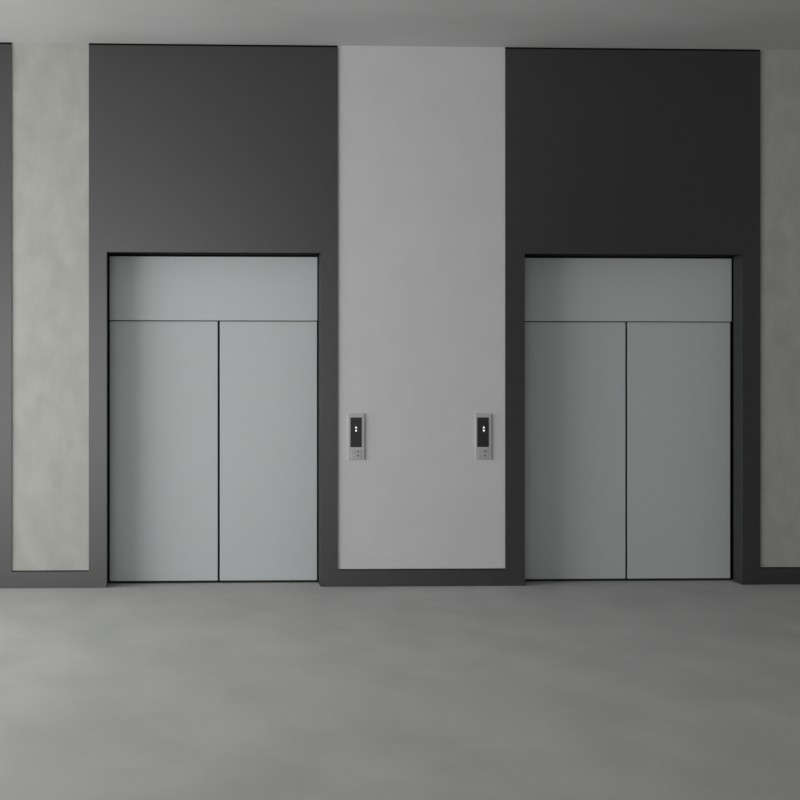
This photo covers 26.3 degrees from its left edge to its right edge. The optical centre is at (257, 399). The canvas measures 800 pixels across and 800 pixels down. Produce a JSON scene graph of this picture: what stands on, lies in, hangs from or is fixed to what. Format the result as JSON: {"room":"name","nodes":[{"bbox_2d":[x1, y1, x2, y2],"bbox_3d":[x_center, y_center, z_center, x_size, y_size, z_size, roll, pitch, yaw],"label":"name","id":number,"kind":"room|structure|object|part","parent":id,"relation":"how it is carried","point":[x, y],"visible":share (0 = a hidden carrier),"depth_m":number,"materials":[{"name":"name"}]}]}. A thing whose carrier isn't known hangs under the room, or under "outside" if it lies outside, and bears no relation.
{"room":"elevator lobby","nodes":[
{"label":"elevator lobby","id":0,"kind":"room"},
{"bbox_2d":[0,44,11,587],"bbox_3d":[-4.159,-0.671,13.650,4.369,4.364,0.233,0,0,-3],"label":"wall panel","id":1,"kind":"object","parent":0,"point":[5,49],"visible":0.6,"depth_m":13.63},
{"bbox_2d":[12,43,88,570],"bbox_3d":[-1.667,-0.750,13.728,0.618,4.239,0.138,0,0,-3],"label":"wall panel","id":2,"kind":"object","parent":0,"point":[50,81],"visible":0.86,"depth_m":13.66,"materials":[{"name":"concrete"}]},
{"bbox_2d":[11,570,88,587],"bbox_3d":[-1.667,1.444,13.722,0.618,0.133,0.150,0,0,-3],"label":"baseboard","id":3,"kind":"structure","parent":2,"relation":"attached to","point":[40,578],"depth_m":13.65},
{"bbox_2d":[0,579,799,799],"bbox_3d":[1.543,1.611,4.163,14.900,0.200,20.760,0,0,-3],"label":"floor","id":4,"kind":"structure","parent":0,"point":[656,689],"depth_m":8.81,"materials":[{"name":"grey concrete"}]},
{"bbox_2d":[89,45,337,587],"bbox_3d":[-0.357,-0.671,13.823,2.007,4.364,0.233,0,0,-3],"label":"surround","id":5,"kind":"object","parent":4,"relation":"on","point":[194,150],"visible":1,"depth_m":13.71,"materials":[{"name":"black metal"}]},
{"bbox_2d":[109,256,316,580],"bbox_3d":[-0.360,0.155,14.020,1.711,2.670,0.064,0,0,-3],"label":"elevator","id":6,"kind":"object","parent":5,"relation":"attached to","point":[164,374],"visible":1,"depth_m":14.02,"materials":[{"name":"metal"}]},
{"bbox_3d":[-0.771,0.420,14.018,0.890,2.140,0.030,0,0,-3],"label":"door panel","id":7,"kind":"part","parent":6,"relation":"part of","materials":[{"name":"metal"}]},
{"bbox_3d":[-0.360,-0.917,14.005,1.711,0.525,0.034,0,0,-3],"label":"transom panel","id":8,"kind":"part","parent":6,"relation":"part of","materials":[{"name":"metal"}]},
{"bbox_3d":[0.092,0.420,14.058,0.804,2.140,0.030,0,0,-3],"label":"door panel","id":9,"kind":"part","parent":6,"relation":"part of","materials":[{"name":"metal"}]},
{"bbox_2d":[89,43,337,46],"bbox_3d":[-0.358,-2.861,13.829,2.007,0.016,0.223,0,0,-3],"label":"trim","id":10,"kind":"structure","parent":5,"relation":"attached to","point":[89,43],"depth_m":13.72,"materials":[{"name":"black metal"}]},
{"bbox_2d":[503,49,759,585],"bbox_3d":[3.060,-0.671,13.979,2.103,4.364,0.233,0,0,-3],"label":"surround","id":11,"kind":"object","parent":4,"relation":"on","point":[618,153],"visible":0.92,"depth_m":13.87,"materials":[{"name":"black metal"}]},
{"bbox_2d":[525,258,731,578],"bbox_3d":[3.068,0.155,14.176,1.777,2.670,0.064,0,0,-3],"label":"elevator","id":12,"kind":"object","parent":11,"relation":"attached to","point":[678,367],"visible":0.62,"depth_m":14.17,"materials":[{"name":"metal"}]},
{"bbox_3d":[2.625,0.420,14.173,0.892,2.140,0.030,0,0,-3],"label":"door panel","id":13,"kind":"part","parent":12,"relation":"part of","materials":[{"name":"metal"}]},
{"bbox_3d":[3.069,-0.917,14.161,1.777,0.525,0.034,0,0,-3],"label":"transom panel","id":14,"kind":"part","parent":12,"relation":"part of","materials":[{"name":"metal"}]},
{"bbox_3d":[3.521,0.420,14.214,0.868,2.140,0.030,0,0,-3],"label":"door panel","id":15,"kind":"part","parent":12,"relation":"part of","materials":[{"name":"metal"}]},
{"bbox_2d":[505,47,759,50],"bbox_3d":[3.060,-2.861,13.984,2.103,0.016,0.223,0,0,-3],"label":"trim","id":16,"kind":"structure","parent":11,"relation":"attached to","point":[505,47],"depth_m":13.87,"materials":[{"name":"black metal"}]},
{"bbox_2d":[0,0,799,49],"bbox_3d":[1.543,-2.994,4.163,14.900,0.250,20.760,0,0,-3],"label":"ceiling","id":17,"kind":"structure","parent":0,"point":[649,24],"depth_m":12.85,"materials":[{"name":"paint"}]},
{"bbox_2d":[108,255,732,581],"bbox_3d":[1.079,-0.679,14.368,14.900,4.380,0.330,0,0,-3],"label":"door frames","id":18,"kind":"structure","parent":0,"point":[317,256],"depth_m":14.26,"materials":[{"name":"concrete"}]},
{"bbox_2d":[338,46,504,568],"bbox_3d":[1.329,-0.750,13.865,1.366,4.239,0.138,0,0,-3],"label":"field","id":19,"kind":"object","parent":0,"point":[421,129],"visible":0.86,"depth_m":13.79,"materials":[{"name":"grey paint"}]},
{"bbox_2d":[348,414,363,459],"bbox_3d":[0.800,0.297,13.761,0.133,0.373,0.021,0,0,-3],"label":"panel","id":20,"kind":"object","parent":19,"relation":"attached to","point":[355,421],"visible":1,"depth_m":13.75,"materials":[{"name":"white"}]},
{"bbox_2d":[338,568,504,586],"bbox_3d":[1.329,1.444,13.859,1.366,0.133,0.150,0,0,-3],"label":"baseboard","id":21,"kind":"structure","parent":19,"relation":"attached to","point":[480,576],"depth_m":13.79,"materials":[{"name":"black"}]},
{"bbox_2d":[475,414,490,459],"bbox_3d":[1.836,0.297,13.808,0.129,0.373,0.021,0,0,-3],"label":"panel","id":22,"kind":"object","parent":19,"relation":"attached to","point":[482,421],"visible":1,"depth_m":13.80,"materials":[{"name":"white"}]},
{"bbox_2d":[760,50,799,566],"bbox_3d":[6.328,-0.750,14.092,4.437,4.239,0.138,0,0,-3],"label":"wall panel","id":23,"kind":"object","parent":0,"point":[779,69],"visible":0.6,"depth_m":13.93,"materials":[{"name":"concrete"}]},
{"bbox_2d":[760,567,799,584],"bbox_3d":[6.329,1.444,14.086,4.437,0.133,0.150,0,0,-3],"label":"baseboard","id":24,"kind":"structure","parent":23,"relation":"attached to","point":[768,575],"depth_m":13.92,"materials":[{"name":"black"}]}
]}

